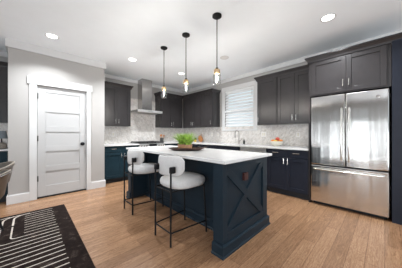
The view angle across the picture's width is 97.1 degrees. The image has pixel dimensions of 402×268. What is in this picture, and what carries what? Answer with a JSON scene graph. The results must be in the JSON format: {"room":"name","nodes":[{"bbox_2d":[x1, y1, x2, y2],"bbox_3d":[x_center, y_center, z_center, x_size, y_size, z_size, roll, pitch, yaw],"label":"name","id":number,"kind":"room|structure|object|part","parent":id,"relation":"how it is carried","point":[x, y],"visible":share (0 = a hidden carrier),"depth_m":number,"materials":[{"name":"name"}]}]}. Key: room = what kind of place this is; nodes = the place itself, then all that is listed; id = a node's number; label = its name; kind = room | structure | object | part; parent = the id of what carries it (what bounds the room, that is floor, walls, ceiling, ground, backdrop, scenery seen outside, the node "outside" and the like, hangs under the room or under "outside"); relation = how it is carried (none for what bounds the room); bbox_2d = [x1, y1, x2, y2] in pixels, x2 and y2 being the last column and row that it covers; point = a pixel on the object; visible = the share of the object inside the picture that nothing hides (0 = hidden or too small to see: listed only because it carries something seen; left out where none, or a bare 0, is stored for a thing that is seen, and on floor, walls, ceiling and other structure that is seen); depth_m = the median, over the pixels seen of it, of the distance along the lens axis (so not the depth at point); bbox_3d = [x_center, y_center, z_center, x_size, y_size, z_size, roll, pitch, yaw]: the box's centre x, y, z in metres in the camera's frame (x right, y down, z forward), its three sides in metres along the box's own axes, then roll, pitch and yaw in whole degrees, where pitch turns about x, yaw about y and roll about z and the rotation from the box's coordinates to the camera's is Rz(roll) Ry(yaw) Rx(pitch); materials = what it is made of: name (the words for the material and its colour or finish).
{"room":"kitchen","nodes":[
{"label":"kitchen","id":0,"kind":"room"},
{"bbox_2d":[8,47,104,194],"bbox_3d":[-2.931,-0.208,3.720,1.460,2.750,0.747,0,0,-44],"label":"wall","id":1,"kind":"structure","parent":0,"point":[21,63],"depth_m":3.15,"materials":[{"name":"paint"}]},
{"bbox_2d":[6,192,28,204],"bbox_3d":[-3.142,1.092,3.058,0.272,0.150,0.125,0,0,-44],"label":"baseboard","id":2,"kind":"structure","parent":1,"relation":"attached to","point":[22,197],"depth_m":3.01,"materials":[{"name":"white paint"}]},
{"bbox_2d":[5,37,105,69],"bbox_3d":[-2.918,-1.515,3.707,1.520,0.134,0.772,0,0,-44],"label":"trim","id":3,"kind":"structure","parent":1,"relation":"attached to","point":[9,42],"depth_m":3.30,"materials":[{"name":"white paint"}]},
{"bbox_2d":[27,75,91,200],"bbox_3d":[-2.666,0.072,3.435,0.987,2.190,0.030,0,0,-44],"label":"trim","id":4,"kind":"structure","parent":1,"relation":"attached to","point":[33,81],"depth_m":3.17,"materials":[{"name":"white paint"}]},
{"bbox_2d":[37,85,85,198],"bbox_3d":[-2.688,0.142,3.474,0.761,2.050,0.173,0,0,-44],"label":"door","id":5,"kind":"structure","parent":1,"relation":"in","point":[61,113],"depth_m":3.44,"materials":[{"name":"white paint"}]},
{"bbox_2d":[91,180,105,188],"bbox_3d":[-2.263,1.092,3.902,0.282,0.150,0.118,0,0,-44],"label":"baseboard","id":6,"kind":"structure","parent":1,"relation":"attached to","point":[102,183],"depth_m":3.86,"materials":[{"name":"white paint"}]},
{"bbox_2d":[0,56,183,127],"bbox_3d":[-3.739,-0.208,3.563,8.870,2.750,0.150,0,0,-44],"label":"wall","id":7,"kind":"structure","parent":0,"point":[134,92],"depth_m":5.22,"materials":[{"name":"paint"}]},
{"bbox_2d":[0,67,7,122],"bbox_3d":[-4.181,-0.714,2.776,1.640,1.009,0.364,0,0,-44],"label":"upper cabinet","id":8,"kind":"object","parent":7,"relation":"attached to","point":[3,71],"visible":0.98,"depth_m":3.19,"materials":[{"name":"grey paint"}]},
{"bbox_2d":[0,61,7,67],"bbox_3d":[-4.193,-1.244,2.753,1.687,0.091,0.373,0,0,-44],"label":"crown molding","id":9,"kind":"structure","parent":8,"relation":"attached to","point":[2,64],"depth_m":3.17,"materials":[{"name":"grey paint"}]},
{"bbox_2d":[0,123,7,146],"bbox_3d":[-4.303,0.022,2.905,1.643,0.462,0.012,0,0,-44],"label":"trim","id":10,"kind":"structure","parent":7,"relation":"attached to","point":[3,126],"depth_m":3.41,"materials":[{"name":"stone"}]},
{"bbox_2d":[0,51,7,57],"bbox_3d":[-5.240,-1.532,1.990,4.204,0.099,0.025,0,0,-44],"label":"trim","id":11,"kind":"structure","parent":7,"relation":"attached to","point":[2,53],"depth_m":3.39,"materials":[{"name":"white paint"}]},
{"bbox_2d":[105,85,130,126],"bbox_3d":[-2.260,-0.714,4.631,0.765,1.009,0.364,0,0,-44],"label":"upper cabinet","id":12,"kind":"object","parent":7,"relation":"attached to","point":[117,100],"visible":0.8,"depth_m":4.55,"materials":[{"name":"grey paint"}]},
{"bbox_3d":[-2.285,-0.710,4.418,0.374,0.977,0.021,0,0,-44],"label":"door","id":13,"kind":"part","parent":12,"relation":"part of","materials":[{"name":"grey paint"}]},
{"bbox_2d":[105,81,132,89],"bbox_3d":[-2.237,-1.244,4.642,0.813,0.091,0.373,0,0,-44],"label":"crown molding","id":14,"kind":"structure","parent":12,"relation":"attached to","point":[107,83],"depth_m":4.54,"materials":[{"name":"grey paint"}]},
{"bbox_3d":[-2.030,-0.710,4.664,0.328,0.977,0.021,0,0,-44],"label":"door","id":15,"kind":"part","parent":12,"relation":"part of","materials":[{"name":"grey paint"}]},
{"bbox_2d":[105,98,183,143],"bbox_3d":[-1.634,-0.390,5.482,2.851,1.286,0.012,0,0,-44],"label":"backsplash","id":16,"kind":"structure","parent":7,"relation":"attached to","point":[142,128],"depth_m":5.29,"materials":[{"name":"tile"}]},
{"bbox_2d":[131,79,162,114],"bbox_3d":[-1.580,-1.092,5.176,0.760,0.980,0.502,0,0,-44],"label":"range hood","id":17,"kind":"object","parent":7,"relation":"attached to","point":[144,85],"visible":0.98,"depth_m":5.13,"materials":[{"name":"silver metal"}]},
{"bbox_2d":[155,95,181,127],"bbox_3d":[-1.025,-0.714,5.823,0.855,1.009,0.364,0,0,-44],"label":"upper cabinet","id":18,"kind":"object","parent":7,"relation":"attached to","point":[171,107],"visible":0.99,"depth_m":5.64,"materials":[{"name":"grey paint"}]},
{"bbox_3d":[-1.073,-0.710,5.588,0.398,0.977,0.021,0,0,-44],"label":"door","id":19,"kind":"part","parent":18,"relation":"part of","materials":[{"name":"grey paint"}]},
{"bbox_3d":[-0.786,-0.710,5.865,0.394,0.977,0.021,0,0,-44],"label":"door","id":20,"kind":"part","parent":18,"relation":"part of","materials":[{"name":"grey paint"}]},
{"bbox_2d":[154,88,220,98],"bbox_3d":[-0.415,-1.244,5.562,2.120,0.091,0.791,0,0,14],"label":"crown molding","id":21,"kind":"structure","parent":18,"relation":"attached to","point":[211,89],"depth_m":5.50,"materials":[{"name":"grey paint"}]},
{"bbox_2d":[0,0,401,89],"bbox_3d":[-0.879,-1.643,0.601,8.870,0.120,8.385,0,0,-44],"label":"ceiling","id":22,"kind":"structure","parent":0,"point":[254,35],"depth_m":2.71,"materials":[{"name":"paint"}]},
{"bbox_2d":[45,33,58,38],"bbox_3d":[-2.399,-1.579,2.864,0.180,0.008,0.180,0,0,-44],"label":"recessed light","id":23,"kind":"object","parent":22,"relation":"in","point":[52,36],"visible":1,"depth_m":2.87,"materials":[{"name":"white paint"}]},
{"bbox_2d":[161,46,166,90],"bbox_3d":[-0.672,-1.118,3.244,0.124,0.930,0.124,0,0,-44],"label":"pendant light","id":24,"kind":"object","parent":22,"relation":"hanging from","point":[162,47],"visible":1,"depth_m":3.21,"materials":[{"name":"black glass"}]},
{"bbox_2d":[182,32,189,83],"bbox_3d":[-0.235,-1.118,2.821,0.124,0.930,0.124,0,0,-44],"label":"pendant light","id":25,"kind":"object","parent":22,"relation":"hanging from","point":[185,34],"visible":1,"depth_m":2.79,"materials":[{"name":"black metal"}]},
{"bbox_2d":[212,12,221,74],"bbox_3d":[0.216,-1.118,2.368,0.124,0.930,0.124,0,0,-44],"label":"pendant light","id":26,"kind":"object","parent":22,"relation":"hanging from","point":[217,15],"visible":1,"depth_m":2.34,"materials":[{"name":"black metal"}]},
{"bbox_2d":[320,13,335,21],"bbox_3d":[1.726,-1.579,2.410,0.180,0.008,0.180,0,0,-44],"label":"recessed light","id":27,"kind":"object","parent":22,"relation":"in","point":[328,17],"visible":1,"depth_m":2.40,"materials":[{"name":"white paint"}]},
{"bbox_2d":[0,180,401,267],"bbox_3d":[-0.879,1.227,0.601,8.870,0.120,8.385,0,0,-44],"label":"floor","id":28,"kind":"structure","parent":0,"point":[301,233],"depth_m":2.01,"materials":[{"name":"brown wood"}]},
{"bbox_2d":[0,151,7,201],"bbox_3d":[-4.083,0.726,2.674,1.640,0.882,0.620,0,0,-44],"label":"base cabinet","id":29,"kind":"object","parent":28,"relation":"on","point":[3,154],"visible":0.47,"depth_m":3.02,"materials":[{"name":"blue paint"}]},
{"bbox_3d":[-3.466,0.364,2.903,0.405,0.135,0.021,0,0,-44],"label":"drawer","id":30,"kind":"part","parent":29,"relation":"part of","materials":[{"name":"blue paint"}]},
{"bbox_3d":[-3.466,0.750,2.903,0.405,0.605,0.021,0,0,-44],"label":"door","id":31,"kind":"part","parent":29,"relation":"part of","materials":[{"name":"blue paint"}]},
{"bbox_3d":[-4.092,0.269,2.671,1.662,0.032,0.617,0,0,-44],"label":"countertop","id":32,"kind":"structure","parent":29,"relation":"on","visible":0},
{"bbox_2d":[0,131,7,148],"bbox_3d":[-3.518,0.098,3.137,0.150,0.310,0.150,0,0,-44],"label":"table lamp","id":33,"kind":"object","parent":32,"relation":"on","point":[3,134],"visible":0.98,"depth_m":3.11,"materials":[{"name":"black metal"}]},
{"bbox_3d":[-3.518,0.011,3.137,0.150,0.135,0.150,0,0,-44],"label":"lamp shade","id":34,"kind":"part","parent":33,"relation":"part of","materials":[{"name":"grey fabric"}]},
{"bbox_2d":[0,204,95,267],"bbox_3d":[-2.264,1.161,0.927,2.800,0.010,2.900,0,0,-44],"label":"area rug","id":35,"kind":"object","parent":28,"relation":"on","point":[48,237],"visible":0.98,"depth_m":1.90,"materials":[{"name":"black fabric"}]},
{"bbox_2d":[0,169,11,198],"bbox_3d":[-2.110,0.758,1.598,0.566,0.803,0.653,0,0,-38],"label":"barrel chair","id":36,"kind":"object","parent":35,"relation":"on","point":[4,175],"visible":1,"depth_m":1.70,"materials":[{"name":"grey leather"}]},
{"bbox_2d":[0,161,15,230],"bbox_3d":[-2.620,0.758,2.122,0.653,0.803,0.566,0,0,37],"label":"barrel chair","id":37,"kind":"object","parent":35,"relation":"on","point":[5,165],"visible":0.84,"depth_m":2.23,"materials":[{"name":"beige fabric"}]},
{"bbox_2d":[105,145,138,183],"bbox_3d":[-2.121,0.726,4.569,0.845,0.882,0.620,0,0,-44],"label":"base cabinet","id":38,"kind":"object","parent":28,"relation":"on","point":[114,162],"visible":0.65,"depth_m":4.28,"materials":[{"name":"blue paint"}]},
{"bbox_3d":[-2.083,0.364,4.238,0.416,0.135,0.021,0,0,-44],"label":"drawer","id":39,"kind":"part","parent":38,"relation":"part of","materials":[{"name":"blue paint"}]},
{"bbox_3d":[-2.083,0.748,4.238,0.416,0.608,0.021,0,0,-44],"label":"door","id":40,"kind":"part","parent":38,"relation":"part of","materials":[{"name":"blue paint"}]},
{"bbox_2d":[105,143,138,146],"bbox_3d":[-2.129,0.269,4.566,0.864,0.032,0.617,0,0,-44],"label":"countertop","id":41,"kind":"structure","parent":38,"relation":"on","point":[115,144],"depth_m":4.38,"materials":[{"name":"white stone"}]},
{"bbox_3d":[-1.786,0.748,4.524,0.402,0.608,0.021,0,0,-44],"label":"door","id":42,"kind":"part","parent":38,"relation":"part of","materials":[{"name":"blue paint"}]},
{"bbox_3d":[-1.786,0.364,4.524,0.402,0.135,0.021,0,0,-44],"label":"drawer","id":43,"kind":"part","parent":38,"relation":"part of","materials":[{"name":"blue paint"}]},
{"bbox_2d":[123,150,163,214],"bbox_3d":[-0.926,0.703,2.878,0.541,0.929,0.527,0,0,-44],"label":"bar stool","id":44,"kind":"object","parent":28,"relation":"on","point":[134,157],"visible":0.92,"depth_m":2.69,"materials":[{"name":"fabric"}]},
{"bbox_3d":[-1.200,0.759,2.789,0.022,0.815,0.021,0,0,-44],"label":"leg","id":45,"kind":"part","parent":44,"relation":"part of","materials":[{"name":"black metal"}]},
{"bbox_3d":[-0.985,0.759,2.566,0.022,0.815,0.021,0,0,-44],"label":"leg","id":46,"kind":"part","parent":44,"relation":"part of","materials":[{"name":"black metal"}]},
{"bbox_3d":[-1.058,0.355,2.783,0.139,0.234,0.480,0,0,-44],"label":"backrest","id":47,"kind":"part","parent":44,"relation":"part of","materials":[{"name":"fabric"}]},
{"bbox_3d":[-0.930,0.602,2.834,0.464,0.015,0.396,0,0,-44],"label":"seat frame","id":48,"kind":"part","parent":44,"relation":"part of","materials":[{"name":"black metal"}]},
{"bbox_3d":[-0.891,0.543,2.871,0.500,0.104,0.470,0,0,-44],"label":"seat","id":49,"kind":"part","parent":44,"relation":"part of","materials":[{"name":"fabric"}]},
{"bbox_3d":[-0.897,0.880,3.141,0.021,0.574,0.051,0,0,17],"label":"leg","id":50,"kind":"part","parent":44,"relation":"part of","materials":[{"name":"black metal"}]},
{"bbox_3d":[-0.622,0.880,2.857,0.051,0.574,0.021,0,0,-15],"label":"leg","id":51,"kind":"part","parent":44,"relation":"part of","materials":[{"name":"black metal"}]},
{"bbox_2d":[131,141,164,146],"bbox_3d":[-1.516,0.658,5.103,0.756,0.897,0.692,0,0,-44],"label":"range","id":52,"kind":"object","parent":28,"relation":"on","point":[141,143],"visible":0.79,"depth_m":5.00,"materials":[{"name":"silver metal"}]},
{"bbox_3d":[-1.328,0.316,4.909,0.756,0.122,0.052,0,0,-44],"label":"control panel","id":53,"kind":"part","parent":52,"relation":"part of","materials":[{"name":"silver metal"}]},
{"bbox_2d":[154,155,206,247],"bbox_3d":[-0.252,0.703,2.146,0.541,0.929,0.527,0,0,-44],"label":"bar stool","id":54,"kind":"object","parent":28,"relation":"on","point":[172,168],"visible":1,"depth_m":1.96,"materials":[{"name":"fabric"}]},
{"bbox_3d":[-0.525,0.759,2.057,0.022,0.815,0.021,0,0,-44],"label":"leg","id":55,"kind":"part","parent":54,"relation":"part of","materials":[{"name":"black metal"}]},
{"bbox_3d":[-0.310,0.759,1.834,0.022,0.815,0.021,0,0,-44],"label":"leg","id":56,"kind":"part","parent":54,"relation":"part of","materials":[{"name":"black metal"}]},
{"bbox_3d":[-0.384,0.355,2.051,0.139,0.234,0.480,0,0,-44],"label":"backrest","id":57,"kind":"part","parent":54,"relation":"part of","materials":[{"name":"fabric"}]},
{"bbox_3d":[-0.256,0.602,2.102,0.464,0.015,0.396,0,0,-44],"label":"seat frame","id":58,"kind":"part","parent":54,"relation":"part of","materials":[{"name":"black metal"}]},
{"bbox_3d":[-0.217,0.543,2.140,0.500,0.104,0.470,0,0,-44],"label":"seat","id":59,"kind":"part","parent":54,"relation":"part of","materials":[{"name":"fabric"}]},
{"bbox_3d":[-0.222,0.880,2.409,0.021,0.574,0.051,0,0,17],"label":"leg","id":60,"kind":"part","parent":54,"relation":"part of","materials":[{"name":"black metal"}]},
{"bbox_3d":[0.052,0.880,2.125,0.051,0.574,0.021,0,0,-15],"label":"leg","id":61,"kind":"part","parent":54,"relation":"part of","materials":[{"name":"black metal"}]},
{"bbox_2d":[126,152,269,260],"bbox_3d":[-0.242,0.725,2.800,0.974,0.884,2.299,0,0,-44],"label":"kitchen island","id":62,"kind":"object","parent":28,"relation":"on","point":[236,208],"visible":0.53,"depth_m":2.10,"materials":[{"name":"blue paint"}]},
{"bbox_3d":[-0.988,1.109,3.572,0.974,0.116,0.152,0,0,-44],"label":"moulding","id":63,"kind":"part","parent":62,"relation":"part of","materials":[{"name":"blue wood"}]},
{"bbox_3d":[-0.977,0.725,3.560,0.910,0.884,0.120,0,0,-44],"label":"panel","id":64,"kind":"part","parent":62,"relation":"part of","materials":[{"name":"blue wood"}]},
{"bbox_3d":[-0.358,1.109,2.688,0.032,0.116,1.995,0,0,-44],"label":"moulding","id":65,"kind":"part","parent":62,"relation":"part of","materials":[{"name":"blue wood"}]},
{"bbox_2d":[126,145,271,164],"bbox_3d":[-0.231,0.267,2.824,0.990,0.032,2.335,0,0,-44],"label":"island countertop","id":66,"kind":"structure","parent":62,"relation":"on","point":[219,156],"depth_m":2.27,"materials":[{"name":"white stone"}]},
{"bbox_2d":[168,147,204,150],"bbox_3d":[-0.220,0.230,2.750,0.590,0.043,0.290,0,0,0],"label":"serving tray","id":67,"kind":"object","parent":66,"relation":"on","point":[171,148],"visible":0.97,"depth_m":2.64,"materials":[{"name":"brown wood"}]},
{"bbox_2d":[173,133,192,147],"bbox_3d":[-0.274,0.099,2.875,0.527,0.281,0.502,0,0,-13],"label":"potted grass","id":68,"kind":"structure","parent":67,"relation":"on","point":[180,142],"depth_m":2.81,"materials":[{"name":"green plant"}]},
{"bbox_2d":[179,132,198,147],"bbox_3d":[-0.194,0.100,2.764,0.526,0.280,0.503,0,0,0],"label":"potted grass","id":69,"kind":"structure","parent":67,"relation":"on","point":[188,143],"depth_m":2.70,"materials":[{"name":"green plant"}]},
{"bbox_3d":[0.492,0.725,2.039,0.910,0.884,0.120,0,0,-44],"label":"panel","id":70,"kind":"part","parent":62,"relation":"part of","materials":[{"name":"blue wood"}]},
{"bbox_3d":[0.503,1.109,2.027,0.974,0.116,0.152,0,0,-44],"label":"moulding","id":71,"kind":"part","parent":62,"relation":"part of","materials":[{"name":"blue wood"}]},
{"bbox_2d":[243,172,247,180],"bbox_3d":[0.494,0.466,1.968,0.075,0.082,0.028,0,0,-44],"label":"electrical outlet","id":72,"kind":"object","parent":62,"relation":"attached to","point":[245,174],"visible":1,"depth_m":1.94,"materials":[{"name":"brown plastic"}]},
{"bbox_2d":[197,144,210,147],"bbox_3d":[0.260,0.726,5.123,0.620,0.882,0.550,0,0,-44],"label":"base cabinet","id":73,"kind":"object","parent":28,"relation":"on","point":[198,145],"visible":0.08,"depth_m":4.91,"materials":[{"name":"blue paint"}]},
{"bbox_2d":[211,145,239,150],"bbox_3d":[0.772,0.726,4.592,0.620,0.882,0.920,0,0,-44],"label":"base cabinet","id":74,"kind":"object","parent":28,"relation":"on","point":[236,148],"visible":0.05,"depth_m":4.34,"materials":[{"name":"blue paint"}]},
{"bbox_2d":[240,147,267,189],"bbox_3d":[1.299,0.730,4.025,0.620,0.875,0.610,0,0,-44],"label":"dishwasher","id":75,"kind":"object","parent":28,"relation":"on","point":[250,149],"visible":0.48,"depth_m":3.81,"materials":[{"name":"silver metal"}]},
{"bbox_2d":[267,148,308,199],"bbox_3d":[1.795,0.726,3.532,0.620,0.882,0.762,0,0,-44],"label":"base cabinet","id":76,"kind":"object","parent":28,"relation":"on","point":[287,170],"visible":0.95,"depth_m":3.31,"materials":[{"name":"blue paint"}]},
{"bbox_3d":[1.478,0.364,3.480,0.021,0.135,0.372,0,0,-44],"label":"drawer","id":77,"kind":"part","parent":76,"relation":"part of","materials":[{"name":"blue paint"}]},
{"bbox_3d":[1.478,0.748,3.480,0.021,0.608,0.372,0,0,-44],"label":"door","id":78,"kind":"part","parent":76,"relation":"part of","materials":[{"name":"blue paint"}]},
{"bbox_3d":[1.735,0.364,3.214,0.021,0.135,0.364,0,0,-44],"label":"drawer","id":79,"kind":"part","parent":76,"relation":"part of","materials":[{"name":"blue paint"}]},
{"bbox_3d":[1.735,0.748,3.214,0.021,0.608,0.364,0,0,-44],"label":"door","id":80,"kind":"part","parent":76,"relation":"part of","materials":[{"name":"blue paint"}]},
{"bbox_2d":[309,97,311,201],"bbox_3d":[2.082,0.264,3.262,0.607,1.806,0.022,0,0,-44],"label":"panel","id":81,"kind":"object","parent":28,"relation":"on","point":[310,163],"visible":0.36,"depth_m":3.06,"materials":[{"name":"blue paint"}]},
{"bbox_2d":[311,88,388,219],"bbox_3d":[2.375,0.277,2.868,0.692,1.780,0.912,0,0,-44],"label":"refrigerator","id":82,"kind":"object","parent":28,"relation":"on","point":[350,131],"visible":1,"depth_m":2.63,"materials":[{"name":"silver metal"}]},
{"bbox_3d":[2.045,-0.059,2.868,0.072,1.108,0.454,0,0,-44],"label":"door","id":83,"kind":"part","parent":82,"relation":"part of","materials":[{"name":"silver metal"}]},
{"bbox_3d":[2.122,0.007,2.687,0.068,0.820,0.021,0,0,-44],"label":"handle","id":84,"kind":"part","parent":82,"relation":"part of","materials":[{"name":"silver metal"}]},
{"bbox_3d":[2.152,0.567,2.653,0.072,0.024,0.837,0,0,-44],"label":"handle","id":85,"kind":"part","parent":82,"relation":"part of","materials":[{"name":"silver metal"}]},
{"bbox_3d":[2.185,0.007,2.622,0.068,0.820,0.021,0,0,-44],"label":"handle","id":86,"kind":"part","parent":82,"relation":"part of","materials":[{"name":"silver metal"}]},
{"bbox_3d":[2.204,0.812,2.703,0.072,0.600,0.912,0,0,-44],"label":"freezer drawer","id":87,"kind":"part","parent":82,"relation":"part of","materials":[{"name":"silver metal"}]},
{"bbox_3d":[2.248,1.142,2.746,0.025,0.050,0.872,0,0,-44],"label":"kick plate","id":88,"kind":"part","parent":82,"relation":"part of","materials":[{"name":"metal"}]},
{"bbox_3d":[2.363,-0.059,2.538,0.072,1.108,0.454,0,0,-44],"label":"door","id":89,"kind":"part","parent":82,"relation":"part of","materials":[{"name":"silver metal"}]},
{"bbox_2d":[391,38,401,224],"bbox_3d":[2.782,-0.032,2.522,0.627,2.397,0.104,0,0,-44],"label":"panel","id":90,"kind":"object","parent":28,"relation":"on","point":[396,89],"visible":0.91,"depth_m":2.31,"materials":[{"name":"blue paint"}]},
{"bbox_3d":[-1.037,0.726,5.615,0.632,0.882,0.621,0,0,-44],"label":"base cabinet","id":91,"kind":"object","parent":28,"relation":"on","visible":0},
{"bbox_2d":[163,141,308,150],"bbox_3d":[0.400,0.269,4.547,1.221,0.032,4.157,0,0,-44],"label":"countertop","id":92,"kind":"structure","parent":91,"relation":"on","point":[173,142],"depth_m":3.96,"materials":[{"name":"white stone"}]},
{"bbox_2d":[234,130,241,143],"bbox_3d":[0.949,0.070,4.613,0.202,0.366,0.129,0,0,-15],"label":"faucet","id":93,"kind":"object","parent":92,"relation":"on","point":[236,130],"visible":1,"depth_m":4.64,"materials":[{"name":"silver metal"}]},
{"bbox_2d":[270,141,283,145],"bbox_3d":[1.623,0.200,3.790,0.290,0.106,0.290,0,0,-44],"label":"fruit bowl","id":94,"kind":"object","parent":92,"relation":"on","point":[275,143],"visible":0.84,"depth_m":3.69,"materials":[{"name":"white ceramic"}]},
{"bbox_2d":[184,62,390,208],"bbox_3d":[2.258,-0.208,3.629,0.150,2.750,8.085,0,0,-44],"label":"wall","id":95,"kind":"structure","parent":0,"point":[250,78],"depth_m":4.38,"materials":[{"name":"paint"}]},
{"bbox_2d":[183,95,207,127],"bbox_3d":[-0.201,-0.714,5.793,0.354,1.009,0.885,0,0,-44],"label":"upper cabinet","id":96,"kind":"object","parent":95,"relation":"attached to","point":[191,105],"visible":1,"depth_m":5.66,"materials":[{"name":"grey paint"}]},
{"bbox_3d":[-0.422,-0.710,5.834,0.021,0.977,0.478,0,0,-44],"label":"door","id":97,"kind":"part","parent":96,"relation":"part of","materials":[{"name":"grey paint"}]},
{"bbox_3d":[-0.128,-0.710,5.529,0.021,0.977,0.364,0,0,-44],"label":"door","id":98,"kind":"part","parent":96,"relation":"part of","materials":[{"name":"grey paint"}]},
{"bbox_2d":[201,92,219,127],"bbox_3d":[0.273,-0.714,5.310,0.364,1.009,0.462,0,0,-44],"label":"upper cabinet","id":99,"kind":"object","parent":95,"relation":"attached to","point":[210,102],"visible":1,"depth_m":5.20,"materials":[{"name":"grey paint"}]},
{"bbox_3d":[0.175,-0.710,5.216,0.021,0.977,0.438,0,0,-44],"label":"door","id":100,"kind":"part","parent":99,"relation":"part of","materials":[{"name":"grey paint"}]},
{"bbox_2d":[222,80,257,129],"bbox_3d":[1.013,-0.736,4.793,0.025,1.205,1.130,0,0,-44],"label":"trim","id":101,"kind":"structure","parent":95,"relation":"attached to","point":[252,83],"depth_m":4.68,"materials":[{"name":"white paint"}]},
{"bbox_2d":[222,129,257,130],"bbox_3d":[1.027,-0.111,4.807,0.085,0.045,1.130,0,0,-44],"label":"trim","id":102,"kind":"structure","parent":95,"relation":"attached to","point":[226,129],"depth_m":4.70,"materials":[{"name":"white paint"}]},
{"bbox_2d":[226,90,253,126],"bbox_3d":[1.075,-0.678,4.854,0.050,1.090,0.910,0,0,-44],"label":"window","id":103,"kind":"structure","parent":95,"relation":"in","point":[253,90],"depth_m":5.13,"materials":[{"name":"white paint"}]},
{"bbox_2d":[225,86,253,125],"bbox_3d":[1.029,-0.679,4.809,0.076,1.084,0.894,0,0,-44],"label":"window blind","id":104,"kind":"object","parent":103,"relation":"attached to","point":[241,122],"visible":0.81,"depth_m":4.78,"materials":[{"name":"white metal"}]},
{"bbox_3d":[1.037,-1.197,4.817,0.040,0.048,0.894,0,0,-44],"label":"head rail","id":105,"kind":"part","parent":104,"relation":"part of","materials":[{"name":"white plastic"}]},
{"bbox_3d":[1.015,-0.638,4.795,0.038,0.050,0.894,0,0,-44],"label":"divider rail","id":106,"kind":"part","parent":104,"relation":"part of","materials":[{"name":"white plastic"}]},
{"bbox_2d":[184,124,308,146],"bbox_3d":[0.840,0.022,4.981,0.012,0.462,4.170,0,0,-44],"label":"backsplash","id":107,"kind":"structure","parent":95,"relation":"attached to","point":[287,133],"depth_m":4.37,"materials":[{"name":"tile"}]},
{"bbox_2d":[105,29,401,92],"bbox_3d":[1.181,-1.532,2.596,2.833,0.099,8.074,0,0,-44],"label":"trim","id":108,"kind":"structure","parent":95,"relation":"attached to","point":[299,60],"depth_m":4.45,"materials":[{"name":"white paint"}]},
{"bbox_2d":[257,77,279,124],"bbox_3d":[1.543,-0.714,3.995,0.364,1.009,0.455,0,0,-44],"label":"upper cabinet","id":109,"kind":"object","parent":95,"relation":"attached to","point":[266,89],"visible":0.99,"depth_m":3.89,"materials":[{"name":"grey paint"}]},
{"bbox_2d":[277,70,308,124],"bbox_3d":[1.930,-0.714,3.593,0.364,1.009,0.655,0,0,-44],"label":"upper cabinet","id":110,"kind":"object","parent":95,"relation":"attached to","point":[292,89],"visible":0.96,"depth_m":3.49,"materials":[{"name":"grey paint"}]},
{"bbox_3d":[1.728,-0.710,3.607,0.021,0.977,0.330,0,0,-44],"label":"door","id":111,"kind":"part","parent":110,"relation":"part of","materials":[{"name":"grey paint"}]},
{"bbox_3d":[1.948,-0.710,3.379,0.021,0.977,0.298,0,0,-44],"label":"door","id":112,"kind":"part","parent":110,"relation":"part of","materials":[{"name":"grey paint"}]},
{"bbox_2d":[309,43,391,97],"bbox_3d":[2.400,-0.935,2.907,0.642,0.589,0.975,0,0,-44],"label":"upper cabinet","id":113,"kind":"object","parent":95,"relation":"attached to","point":[368,69],"visible":1,"depth_m":2.65,"materials":[{"name":"grey paint"}]},
{"bbox_2d":[254,32,401,81],"bbox_3d":[2.044,-1.250,3.266,0.653,0.103,2.296,0,0,-44],"label":"crown molding","id":114,"kind":"structure","parent":113,"relation":"on","point":[385,40],"depth_m":2.75,"materials":[{"name":"grey paint"}]},
{"bbox_3d":[2.053,-0.930,2.870,0.021,0.550,0.456,0,0,-44],"label":"door","id":115,"kind":"part","parent":113,"relation":"part of","materials":[{"name":"grey paint"}]},
{"bbox_3d":[2.362,-0.930,2.551,0.021,0.550,0.426,0,0,-44],"label":"door","id":116,"kind":"part","parent":113,"relation":"part of","materials":[{"name":"grey paint"}]}
]}

